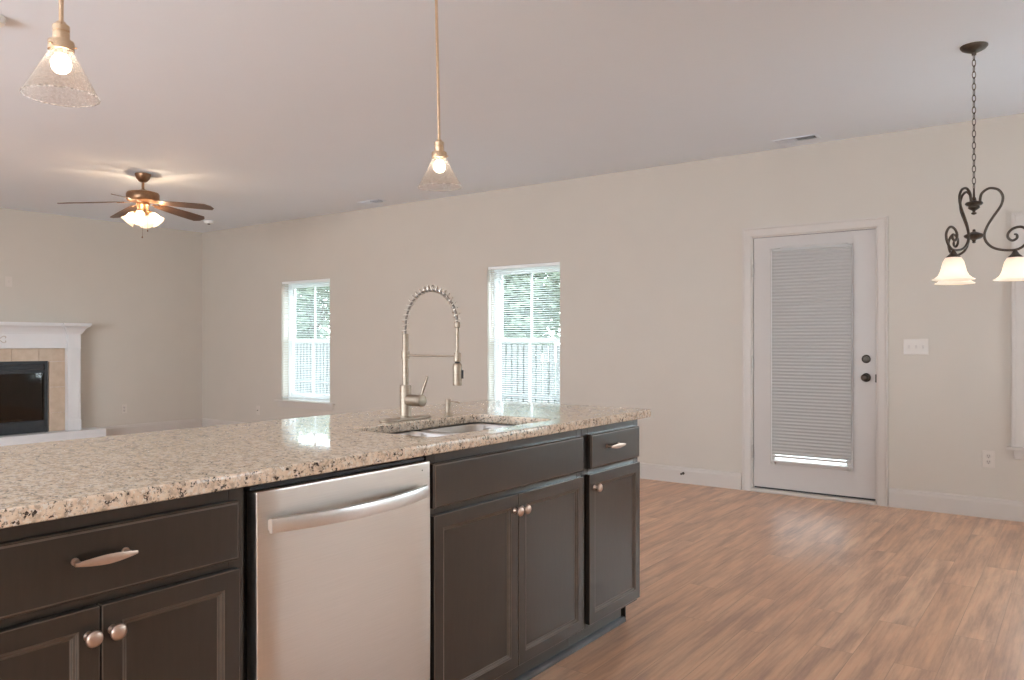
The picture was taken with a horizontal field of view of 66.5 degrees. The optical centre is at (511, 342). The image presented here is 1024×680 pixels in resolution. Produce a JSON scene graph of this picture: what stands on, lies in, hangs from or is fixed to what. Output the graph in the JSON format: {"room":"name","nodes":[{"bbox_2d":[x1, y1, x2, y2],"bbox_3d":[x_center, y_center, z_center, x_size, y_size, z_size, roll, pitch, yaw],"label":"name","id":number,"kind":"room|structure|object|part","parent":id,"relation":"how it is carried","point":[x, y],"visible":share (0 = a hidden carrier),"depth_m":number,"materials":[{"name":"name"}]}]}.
{"room":"kitchen","nodes":[
{"label":"kitchen","id":0,"kind":"room"},
{"bbox_2d":[0,208,201,427],"bbox_3d":[-7.247,-0.167,7.157,0.200,2.738,9.544,0,0,36],"label":"wall","id":1,"kind":"structure","parent":0,"point":[141,298],"depth_m":9.98,"materials":[{"name":"paint"}]},
{"bbox_2d":[121,404,126,413],"bbox_3d":[-4.992,0.859,10.047,0.008,0.115,0.072,0,0,36],"label":"wall outlet","id":2,"kind":"object","parent":1,"relation":"attached to","point":[123,407],"visible":1,"depth_m":10.04,"materials":[{"name":"beige plastic"}]},
{"bbox_2d":[98,418,201,435],"bbox_3d":[-7.166,1.133,7.084,0.016,0.138,9.524,0,0,36],"label":"baseboard","id":3,"kind":"structure","parent":1,"relation":"attached to","point":[190,423],"depth_m":10.34,"materials":[{"name":"paint"}]},
{"bbox_2d":[0,0,1023,232],"bbox_3d":[-2.060,-1.596,3.342,13.078,0.120,9.944,0,0,36],"label":"ceiling","id":4,"kind":"structure","parent":0,"point":[255,112],"depth_m":4.78,"materials":[{"name":"paint"}]},
{"bbox_2d":[0,14,5,26],"bbox_3d":[-2.463,-1.513,3.673,0.140,0.045,0.140,0,0,36],"label":"smoke detector","id":5,"kind":"object","parent":4,"relation":"attached to","point":[2,18],"visible":1,"depth_m":3.68,"materials":[{"name":"plastic"}]},
{"bbox_2d":[19,0,100,107],"bbox_3d":[-1.076,-1.060,1.862,0.169,0.951,0.169,0,0,36],"label":"pendant light","id":6,"kind":"object","parent":4,"relation":"hanging from","point":[60,44],"visible":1,"depth_m":1.85,"materials":[{"name":"gold metal"}]},
{"bbox_3d":[-1.076,-0.649,1.862,0.167,0.124,0.167,0,0,36],"label":"lamp shade","id":7,"kind":"part","parent":6,"relation":"part of","materials":[{"name":"clear glass"}]},
{"bbox_2d":[47,21,74,55],"bbox_3d":[-1.076,-0.726,1.862,0.057,0.079,0.057,0,0,36],"label":"socket","id":8,"kind":"object","parent":6,"relation":"attached to","point":[60,43],"depth_m":1.85,"materials":[{"name":"gold metal"}]},
{"bbox_3d":[-1.076,-0.666,1.862,0.045,0.050,0.045,0,0,36],"label":"light bulb","id":9,"kind":"part","parent":6,"relation":"part of","materials":[{"name":"white glass"}]},
{"bbox_3d":[-1.076,-1.135,1.862,0.011,0.745,0.011,0,0,36],"label":"rod","id":10,"kind":"part","parent":6,"relation":"part of","materials":[{"name":"gold metal"}]},
{"bbox_2d":[57,172,213,237],"bbox_3d":[-3.377,-1.241,7.162,1.286,0.589,1.294,0,0,36],"label":"ceiling fan","id":11,"kind":"object","parent":4,"relation":"hanging from","point":[143,217],"visible":1,"depth_m":7.08,"materials":[{"name":"brown wood"}]},
{"bbox_3d":[-3.735,-1.240,6.930,0.524,0.079,0.142,0,0,-28],"label":"fan blade","id":12,"kind":"part","parent":11,"relation":"part of","materials":[{"name":"brown wood"}]},
{"bbox_3d":[-3.665,-1.240,7.413,0.524,0.079,0.142,0,0,44],"label":"fan blade","id":13,"kind":"part","parent":11,"relation":"part of","materials":[{"name":"brown wood"}]},
{"bbox_3d":[-3.298,-1.240,6.714,0.142,0.079,0.524,0,0,-10],"label":"fan blade","id":14,"kind":"part","parent":11,"relation":"part of","materials":[{"name":"brown wood"}]},
{"bbox_3d":[-3.488,-1.121,7.101,0.131,0.139,0.132,0,0,36],"label":"lamp shade","id":15,"kind":"part","parent":11,"relation":"part of","materials":[{"name":"white glass"}]},
{"bbox_3d":[-3.346,-1.121,7.003,0.132,0.139,0.131,0,0,36],"label":"lamp shade","id":16,"kind":"part","parent":11,"relation":"part of","materials":[{"name":"white glass"}]},
{"bbox_3d":[-3.390,-1.121,7.243,0.132,0.139,0.131,0,0,36],"label":"lamp shade","id":17,"kind":"part","parent":11,"relation":"part of","materials":[{"name":"white glass"}]},
{"bbox_3d":[-3.247,-1.121,7.145,0.131,0.139,0.132,0,0,36],"label":"lamp shade","id":18,"kind":"part","parent":11,"relation":"part of","materials":[{"name":"white glass"}]},
{"bbox_3d":[-3.184,-1.240,7.495,0.142,0.079,0.524,0,0,26],"label":"fan blade","id":19,"kind":"part","parent":11,"relation":"part of","materials":[{"name":"brown wood"}]},
{"bbox_3d":[-2.957,-1.240,7.063,0.524,0.079,0.142,0,0,8],"label":"fan blade","id":20,"kind":"part","parent":11,"relation":"part of","materials":[{"name":"brown wood"}]},
{"bbox_2d":[204,220,213,224],"bbox_3d":[-3.839,-1.513,9.886,0.124,0.045,0.124,0,0,36],"label":"smoke detector","id":21,"kind":"object","parent":4,"relation":"attached to","point":[208,222],"visible":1,"depth_m":9.84,"materials":[{"name":"plastic"}]},
{"bbox_2d":[357,199,385,203],"bbox_3d":[-1.526,-1.528,8.508,0.330,0.014,0.130,0,0,36],"label":"ceiling vent","id":22,"kind":"object","parent":4,"relation":"in","point":[375,200],"visible":1,"depth_m":8.48,"materials":[{"name":"metal"}]},
{"bbox_2d":[418,0,461,190],"bbox_3d":[-0.281,-1.060,2.943,0.169,0.951,0.169,0,2,36],"label":"pendant light","id":23,"kind":"object","parent":4,"relation":"hanging from","point":[438,154],"visible":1,"depth_m":2.94,"materials":[{"name":"gold metal"}]},
{"bbox_3d":[-0.282,-1.135,2.941,0.011,0.745,0.011,0,2,36],"label":"rod","id":24,"kind":"part","parent":23,"relation":"part of","materials":[{"name":"gold metal"}]},
{"bbox_2d":[432,140,446,159],"bbox_3d":[-0.275,-0.727,2.951,0.057,0.079,0.057,0,2,36],"label":"socket","id":25,"kind":"object","parent":23,"relation":"attached to","point":[438,153],"depth_m":2.93,"materials":[{"name":"gold metal"}]},
{"bbox_3d":[-0.274,-0.666,2.952,0.045,0.050,0.045,0,2,36],"label":"light bulb","id":26,"kind":"part","parent":23,"relation":"part of","materials":[{"name":"white glass"}]},
{"bbox_2d":[772,134,820,144],"bbox_3d":[2.145,-1.528,5.895,0.330,0.014,0.130,0,0,36],"label":"ceiling vent","id":27,"kind":"object","parent":4,"relation":"in","point":[813,136],"visible":1,"depth_m":5.89,"materials":[{"name":"metal"}]},
{"bbox_2d":[932,41,1023,284],"bbox_3d":[2.419,-0.926,4.017,0.477,1.219,0.503,0,0,36],"label":"chandelier","id":28,"kind":"object","parent":4,"relation":"hanging from","point":[953,271],"visible":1,"depth_m":3.99,"materials":[{"name":"brown metal"}]},
{"bbox_3d":[2.238,-0.375,3.958,0.194,0.117,0.194,0,0,36],"label":"lamp shade","id":29,"kind":"part","parent":28,"relation":"part of","materials":[{"name":"beige glass"}]},
{"bbox_3d":[2.397,-0.375,4.226,0.194,0.117,0.194,0,0,36],"label":"lamp shade","id":30,"kind":"part","parent":28,"relation":"part of","materials":[{"name":"beige glass"}]},
{"bbox_3d":[2.278,-0.630,3.981,0.227,0.337,0.012,0,0,-29],"label":"scroll arm","id":31,"kind":"part","parent":28,"relation":"part of","materials":[{"name":"brown metal"}]},
{"bbox_3d":[2.396,-0.630,4.179,0.013,0.337,0.228,0,0,1],"label":"scroll arm","id":32,"kind":"part","parent":28,"relation":"part of","materials":[{"name":"brown metal"}]},
{"bbox_3d":[2.394,-1.142,4.046,0.016,0.712,0.016,0,0,-39],"label":"chain","id":33,"kind":"part","parent":28,"relation":"part of","materials":[{"name":"brown metal"}]},
{"bbox_3d":[2.509,-0.630,3.978,0.228,0.337,0.013,0,0,31],"label":"scroll arm","id":34,"kind":"part","parent":28,"relation":"part of","materials":[{"name":"brown metal"}]},
{"bbox_3d":[2.549,-0.375,3.954,0.194,0.117,0.194,0,0,36],"label":"lamp shade","id":35,"kind":"part","parent":28,"relation":"part of","materials":[{"name":"beige glass"}]},
{"bbox_2d":[202,113,1023,505],"bbox_3d":[0.827,-0.167,7.266,13.078,2.738,0.200,0,0,36],"label":"wall","id":36,"kind":"structure","parent":0,"point":[650,259],"depth_m":6.78,"materials":[{"name":"paint"}]},
{"bbox_2d":[256,406,259,414],"bbox_3d":[-3.315,0.887,10.177,0.070,0.115,0.018,0,0,36],"label":"outlet","id":37,"kind":"object","parent":36,"relation":"attached to","point":[257,407],"visible":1,"depth_m":10.17,"materials":[{"name":"beige plastic"}]},
{"bbox_2d":[274,281,334,410],"bbox_3d":[-2.515,0.025,9.681,1.118,1.585,0.220,0,0,36],"label":"window","id":38,"kind":"structure","parent":36,"relation":"in","point":[290,402],"depth_m":9.80,"materials":[{"name":"plastic"}]},
{"bbox_3d":[-2.538,0.741,9.651,1.118,0.026,0.145,0,0,36],"label":"sill","id":39,"kind":"part","parent":38,"relation":"part of","materials":[{"name":"paint"}]},
{"bbox_2d":[282,278,329,400],"bbox_3d":[-2.544,-0.031,9.643,0.906,1.470,0.049,0,0,36],"label":"window blind","id":40,"kind":"object","parent":38,"relation":"attached to","point":[316,280],"visible":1,"depth_m":9.64,"materials":[{"name":"plastic"}]},
{"bbox_3d":[-2.539,0.696,9.649,0.906,0.016,0.024,0,0,36],"label":"rail","id":41,"kind":"part","parent":40,"relation":"part of","materials":[{"name":"white"}]},
{"bbox_3d":[-2.471,-0.018,9.741,0.918,1.500,0.070,0,0,36],"label":"frame","id":42,"kind":"part","parent":38,"relation":"part of","materials":[{"name":"plastic"}]},
{"bbox_3d":[-2.480,0.326,9.730,0.846,0.732,0.031,0,0,36],"label":"sash","id":43,"kind":"part","parent":38,"relation":"part of","materials":[{"name":"plastic"}]},
{"bbox_3d":[-2.461,-0.363,9.755,0.846,0.736,0.027,0,0,36],"label":"sash","id":44,"kind":"part","parent":38,"relation":"part of","materials":[{"name":"plastic"}]},
{"bbox_2d":[494,266,559,401],"bbox_3d":[0.142,0.025,7.727,1.075,1.585,0.220,0,0,36],"label":"window","id":45,"kind":"structure","parent":36,"relation":"in","point":[498,333],"depth_m":7.99,"materials":[{"name":"plastic"}]},
{"bbox_2d":[488,262,559,402],"bbox_3d":[0.114,-0.031,7.689,0.863,1.470,0.049,0,0,36],"label":"window blind","id":46,"kind":"object","parent":45,"relation":"attached to","point":[550,263],"visible":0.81,"depth_m":7.68,"materials":[{"name":"plastic"}]},
{"bbox_3d":[0.119,-0.023,7.695,0.623,1.430,0.029,0,0,36],"label":"ladder cord","id":47,"kind":"part","parent":46,"relation":"part of","materials":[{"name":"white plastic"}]},
{"bbox_3d":[0.178,0.326,7.776,0.803,0.732,0.031,0,0,36],"label":"sash","id":48,"kind":"part","parent":45,"relation":"part of","materials":[{"name":"plastic"}]},
{"bbox_3d":[0.196,-0.363,7.800,0.803,0.736,0.027,0,0,36],"label":"sash","id":49,"kind":"part","parent":45,"relation":"part of","materials":[{"name":"glass"}]},
{"bbox_2d":[202,418,1023,521],"bbox_3d":[0.763,1.133,7.179,12.678,0.138,0.016,0,0,36],"label":"baseboard","id":50,"kind":"structure","parent":36,"relation":"attached to","point":[984,507],"depth_m":5.62,"materials":[{"name":"paint"}]},
{"bbox_2d":[751,227,876,504],"bbox_3d":[2.361,0.176,6.102,0.937,2.052,0.258,0,0,36],"label":"door","id":51,"kind":"structure","parent":36,"relation":"in","point":[859,485],"depth_m":5.96,"materials":[{"name":"paint"}]},
{"bbox_3d":[2.313,0.109,6.059,0.618,1.723,0.016,0,0,36],"label":"glazing frame","id":52,"kind":"part","parent":51,"relation":"part of","materials":[{"name":"paint"}]},
{"bbox_2d":[771,243,851,471],"bbox_3d":[2.308,0.112,6.030,0.605,1.716,0.035,0,0,36],"label":"window blind","id":53,"kind":"object","parent":51,"relation":"attached to","point":[811,300],"visible":1,"depth_m":6.02,"materials":[{"name":"grey plastic"}]},
{"bbox_3d":[2.307,0.107,6.029,0.605,1.670,0.002,0,0,36],"label":"guide cord","id":54,"kind":"part","parent":53,"relation":"part of","materials":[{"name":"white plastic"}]},
{"bbox_3d":[2.307,0.902,6.028,0.590,0.016,0.018,0,0,36],"label":"rail","id":55,"kind":"part","parent":53,"relation":"part of","materials":[{"name":"paint"}]},
{"bbox_3d":[2.311,0.942,6.034,0.598,0.015,0.024,0,0,36],"label":"hold down rail","id":56,"kind":"part","parent":53,"relation":"part of","materials":[{"name":"paint"}]},
{"bbox_3d":[2.622,0.262,5.794,0.066,0.066,0.071,0,0,36],"label":"knob","id":57,"kind":"part","parent":51,"relation":"part of","materials":[{"name":"brown metal"}]},
{"bbox_2d":[742,216,887,506],"bbox_3d":[2.314,0.138,6.036,1.087,2.128,0.020,0,0,36],"label":"trim","id":58,"kind":"structure","parent":36,"relation":"attached to","point":[881,222],"depth_m":5.95,"materials":[{"name":"paint"}]},
{"bbox_2d":[903,339,928,354],"bbox_3d":[2.900,0.033,5.606,0.165,0.116,0.016,0,0,36],"label":"light switch","id":59,"kind":"object","parent":36,"relation":"attached to","point":[910,346],"visible":1,"depth_m":5.61,"materials":[{"name":"beige plastic"}]},
{"bbox_2d":[982,450,994,467],"bbox_3d":[3.263,0.799,5.345,0.075,0.118,0.008,0,0,36],"label":"wall outlet","id":60,"kind":"object","parent":36,"relation":"attached to","point":[988,457],"visible":1,"depth_m":5.34,"materials":[{"name":"beige plastic"}]},
{"bbox_2d":[1007,212,1023,459],"bbox_3d":[4.195,-0.042,4.746,1.995,1.658,0.220,0,0,36],"label":"window","id":61,"kind":"structure","parent":36,"relation":"in","point":[1017,446],"depth_m":5.23,"materials":[{"name":"plastic"}]},
{"bbox_3d":[4.173,0.711,4.716,1.995,0.026,0.145,0,0,36],"label":"sill","id":62,"kind":"part","parent":61,"relation":"part of","materials":[{"name":"paint"}]},
{"bbox_3d":[4.148,-0.084,4.683,1.941,1.573,0.026,0,0,36],"label":"casing","id":63,"kind":"part","parent":61,"relation":"part of","materials":[{"name":"paint"}]},
{"bbox_2d":[530,478,1023,679],"bbox_3d":[-2.113,1.252,3.269,13.078,0.100,9.764,0,0,36],"label":"floor","id":64,"kind":"structure","parent":0,"point":[735,584],"depth_m":3.74,"materials":[{"name":"brown wood"}]},
{"bbox_2d":[0,322,105,445],"bbox_3d":[-5.761,0.486,8.755,0.300,1.432,2.240,0,0,36],"label":"fireplace","id":65,"kind":"object","parent":64,"relation":"on","point":[40,362],"visible":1,"depth_m":9.12,"materials":[{"name":"paint"}]},
{"bbox_3d":[-5.801,0.636,8.785,0.004,0.552,0.979,0,0,36],"label":"fire glass","id":66,"kind":"part","parent":65,"relation":"part of","materials":[{"name":"black glass"}]},
{"bbox_3d":[-5.789,0.637,8.776,0.030,0.836,1.056,0,0,36],"label":"firebox frame","id":67,"kind":"part","parent":65,"relation":"part of","materials":[{"name":"black metal"}]},
{"bbox_3d":[-5.734,-0.150,8.736,0.165,0.105,1.912,0,0,36],"label":"crown moulding","id":68,"kind":"part","parent":65,"relation":"part of","materials":[{"name":"paint"}]},
{"bbox_2d":[0,322,91,325],"bbox_3d":[-5.770,-0.216,8.761,0.278,0.026,1.930,0,0,36],"label":"mantel shelf","id":69,"kind":"object","parent":65,"relation":"attached to","point":[1,323],"depth_m":9.03,"materials":[{"name":"paint"}]},
{"bbox_3d":[-5.253,0.558,9.376,0.012,0.992,0.154,0,0,36],"label":"pilaster panel","id":70,"kind":"part","parent":65,"relation":"part of","materials":[{"name":"paint"}]},
{"bbox_2d":[0,487,242,679],"bbox_3d":[-1.023,0.762,1.683,0.634,0.880,0.659,0,0,36],"label":"base cabinet","id":71,"kind":"object","parent":64,"relation":"on","point":[150,591],"visible":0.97,"depth_m":1.56,"materials":[{"name":"brown wood"}]},
{"bbox_3d":[-0.897,0.800,1.394,0.020,0.580,0.307,0,0,36],"label":"cabinet door","id":72,"kind":"part","parent":71,"relation":"part of","materials":[{"name":"brown wood"}]},
{"bbox_3d":[-0.798,0.562,1.484,0.031,0.033,0.033,0,0,36],"label":"knob","id":73,"kind":"part","parent":71,"relation":"part of","materials":[{"name":"silver metal"}]},
{"bbox_3d":[-0.784,0.414,1.502,0.034,0.019,0.119,0,0,36],"label":"drawer pull","id":74,"kind":"part","parent":71,"relation":"part of","materials":[{"name":"silver metal"}]},
{"bbox_3d":[-0.771,0.562,1.522,0.031,0.033,0.033,0,0,36],"label":"knob","id":75,"kind":"part","parent":71,"relation":"part of","materials":[{"name":"silver metal"}]},
{"bbox_3d":[-0.804,0.424,1.519,0.020,0.134,0.618,0,0,36],"label":"drawer","id":76,"kind":"part","parent":71,"relation":"part of","materials":[{"name":"black wood"}]},
{"bbox_3d":[-0.712,0.800,1.644,0.020,0.580,0.307,0,0,36],"label":"cabinet door","id":77,"kind":"part","parent":71,"relation":"part of","materials":[{"name":"brown wood"}]},
{"bbox_2d":[243,457,429,679],"bbox_3d":[-0.615,0.763,2.176,0.628,0.866,0.601,0,0,36],"label":"dishwasher","id":78,"kind":"object","parent":64,"relation":"on","point":[336,564],"visible":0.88,"depth_m":1.98,"materials":[{"name":"silver metal"}]},
{"bbox_2d":[243,490,246,679],"bbox_3d":[-0.661,0.718,2.208,0.515,0.768,0.598,0,0,36],"label":"tub","id":79,"kind":"object","parent":78,"relation":"in","point":[244,491],"depth_m":1.82,"materials":[{"name":"black"}]},
{"bbox_3d":[-0.387,0.426,2.013,0.067,0.037,0.532,0,0,36],"label":"bar handle","id":80,"kind":"part","parent":78,"relation":"part of","materials":[{"name":"silver metal"}]},
{"bbox_2d":[413,429,583,679],"bbox_3d":[-0.206,0.762,2.796,0.631,0.880,0.873,0,0,36],"label":"base cabinet","id":81,"kind":"object","parent":64,"relation":"on","point":[507,518],"visible":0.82,"depth_m":2.58,"materials":[{"name":"brown wood"}]},
{"bbox_2d":[0,400,650,528],"bbox_3d":[-0.741,0.305,2.312,0.927,0.033,3.328,0,0,36],"label":"countertop","id":82,"kind":"structure","parent":81,"relation":"on","point":[42,481],"depth_m":2.06,"materials":[{"name":"stone"}]},
{"bbox_2d":[379,285,463,421],"bbox_3d":[-0.299,0.040,2.839,0.300,0.496,0.250,0,0,36],"label":"kitchen faucet","id":83,"kind":"object","parent":82,"relation":"on","point":[407,399],"visible":1,"depth_m":2.87,"materials":[{"name":"silver metal"}]},
{"bbox_3d":[-0.397,0.285,2.911,0.056,0.007,0.250,0,0,36],"label":"deck plate","id":84,"kind":"part","parent":83,"relation":"part of","materials":[{"name":"silver metal"}]},
{"bbox_2d":[399,385,411,417],"bbox_3d":[-0.397,0.220,2.911,0.050,0.123,0.050,0,0,36],"label":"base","id":85,"kind":"object","parent":83,"relation":"on","point":[405,390],"depth_m":2.89,"materials":[{"name":"silver metal"}]},
{"bbox_3d":[-0.320,0.161,2.855,0.035,0.075,0.010,0,0,24],"label":"lever handle","id":86,"kind":"part","parent":83,"relation":"part of","materials":[{"name":"silver metal"}]},
{"bbox_3d":[-0.295,0.048,2.836,0.230,0.009,0.008,0,0,36],"label":"support arm","id":87,"kind":"part","parent":83,"relation":"part of","materials":[{"name":"silver metal"}]},
{"bbox_2d":[390,423,513,436],"bbox_3d":[-0.193,0.423,2.755,0.408,0.200,0.714,0,0,36],"label":"sink","id":88,"kind":"object","parent":82,"relation":"in","point":[468,427],"visible":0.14,"depth_m":3.02,"materials":[{"name":"silver metal"}]},
{"bbox_3d":[-0.301,0.408,2.607,0.408,0.170,0.349,0,0,36],"label":"bowl","id":89,"kind":"part","parent":88,"relation":"part of","materials":[{"name":"silver metal"}]},
{"bbox_3d":[-0.087,0.423,2.898,0.408,0.200,0.357,0,0,36],"label":"bowl","id":90,"kind":"part","parent":88,"relation":"part of","materials":[{"name":"silver metal"}]},
{"bbox_2d":[444,399,459,415],"bbox_3d":[-0.238,0.256,3.074,0.070,0.065,0.036,0,0,36],"label":"soap dispenser","id":91,"kind":"object","parent":82,"relation":"on","point":[447,401],"visible":1,"depth_m":3.07,"materials":[{"name":"silver metal"}]},
{"bbox_3d":[-0.111,0.800,2.462,0.020,0.580,0.420,0,0,36],"label":"cabinet door","id":92,"kind":"part","parent":81,"relation":"part of","materials":[{"name":"black wood"}]},
{"bbox_3d":[0.015,0.424,2.634,0.020,0.134,0.845,0,0,36],"label":"drawer","id":93,"kind":"part","parent":81,"relation":"part of","materials":[{"name":"black wood"}]},
{"bbox_3d":[0.022,0.562,2.599,0.031,0.033,0.033,0,0,36],"label":"knob","id":94,"kind":"part","parent":81,"relation":"part of","materials":[{"name":"silver metal"}]},
{"bbox_3d":[0.047,0.562,2.633,0.031,0.033,0.033,0,0,36],"label":"knob","id":95,"kind":"part","parent":81,"relation":"part of","materials":[{"name":"silver metal"}]},
{"bbox_3d":[-0.032,1.192,2.668,0.018,0.021,0.873,0,0,36],"label":"shoe moulding","id":96,"kind":"part","parent":81,"relation":"part of","materials":[{"name":"wood"}]},
{"bbox_3d":[0.141,0.800,2.804,0.020,0.580,0.422,0,0,36],"label":"cabinet door","id":97,"kind":"part","parent":81,"relation":"part of","materials":[{"name":"black wood"}]},
{"bbox_2d":[568,419,639,652],"bbox_3d":[0.187,0.762,3.341,0.648,0.880,0.466,0,0,36],"label":"base cabinet","id":98,"kind":"object","parent":64,"relation":"on","point":[611,465],"visible":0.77,"depth_m":3.15,"materials":[{"name":"brown wood"}]},
{"bbox_3d":[0.356,1.192,3.196,0.018,0.021,0.433,0,0,36],"label":"shoe moulding","id":99,"kind":"part","parent":98,"relation":"part of","materials":[{"name":"wood"}]},
{"bbox_3d":[0.333,0.562,3.022,0.031,0.033,0.033,0,0,36],"label":"knob","id":100,"kind":"part","parent":98,"relation":"part of","materials":[{"name":"silver metal"}]},
{"bbox_3d":[0.416,0.800,3.178,0.020,0.580,0.419,0,0,36],"label":"cabinet door","id":101,"kind":"part","parent":98,"relation":"part of","materials":[{"name":"black wood"}]},
{"bbox_3d":[0.420,0.424,3.184,0.020,0.134,0.404,0,0,36],"label":"drawer","id":102,"kind":"part","parent":98,"relation":"part of","materials":[{"name":"black wood"}]},
{"bbox_3d":[0.419,0.414,3.138,0.034,0.019,0.119,0,0,36],"label":"drawer pull","id":103,"kind":"part","parent":98,"relation":"part of","materials":[{"name":"silver metal"}]},
{"bbox_3d":[0.302,0.762,3.543,0.592,0.880,0.005,0,0,36],"label":"panel","id":104,"kind":"part","parent":98,"relation":"part of","materials":[{"name":"black wood"}]},
{"label":"outside","id":105,"kind":"structure","parent":0,"visible":0},
{"bbox_2d":[506,361,555,403],"bbox_3d":[10.563,2.152,39.682,90.000,0.100,63.546,0,0,36],"label":"ground","id":106,"kind":"structure","parent":105,"point":[506,361],"depth_m":42.39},
{"bbox_2d":[296,287,329,338],"bbox_3d":[-7.884,-0.646,29.246,3.138,5.509,4.143,0,0,45],"label":"tree","id":107,"kind":"object","parent":106,"relation":"on","point":[321,330],"visible":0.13,"depth_m":28.85,"materials":[{"name":"green plant"}]},
{"bbox_2d":[294,344,559,403],"bbox_3d":[-2.341,0.977,17.905,27.295,2.150,0.106,0,0,45],"label":"fence","id":108,"kind":"object","parent":106,"relation":"on","point":[511,348],"visible":0.02,"depth_m":15.51,"materials":[{"name":"white wood"}]},
{"bbox_3d":[-2.373,1.047,17.874,27.295,0.070,0.011,0,0,45],"label":"rail","id":109,"kind":"part","parent":108,"relation":"part of","materials":[{"name":"white wood"}]},
{"bbox_2d":[503,272,559,401],"bbox_3d":[0.388,-0.797,23.206,3.386,5.809,3.704,0,0,36],"label":"tree","id":110,"kind":"object","parent":106,"relation":"on","point":[506,334],"visible":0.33,"depth_m":22.43,"materials":[{"name":"green plant"}]},
{"bbox_2d":[776,454,845,464],"bbox_3d":[4.347,1.682,6.671,5.900,0.839,2.988,0,0,36],"label":"patio","id":111,"kind":"structure","parent":106,"relation":"on","point":[776,454],"depth_m":8.34,"materials":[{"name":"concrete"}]}
]}

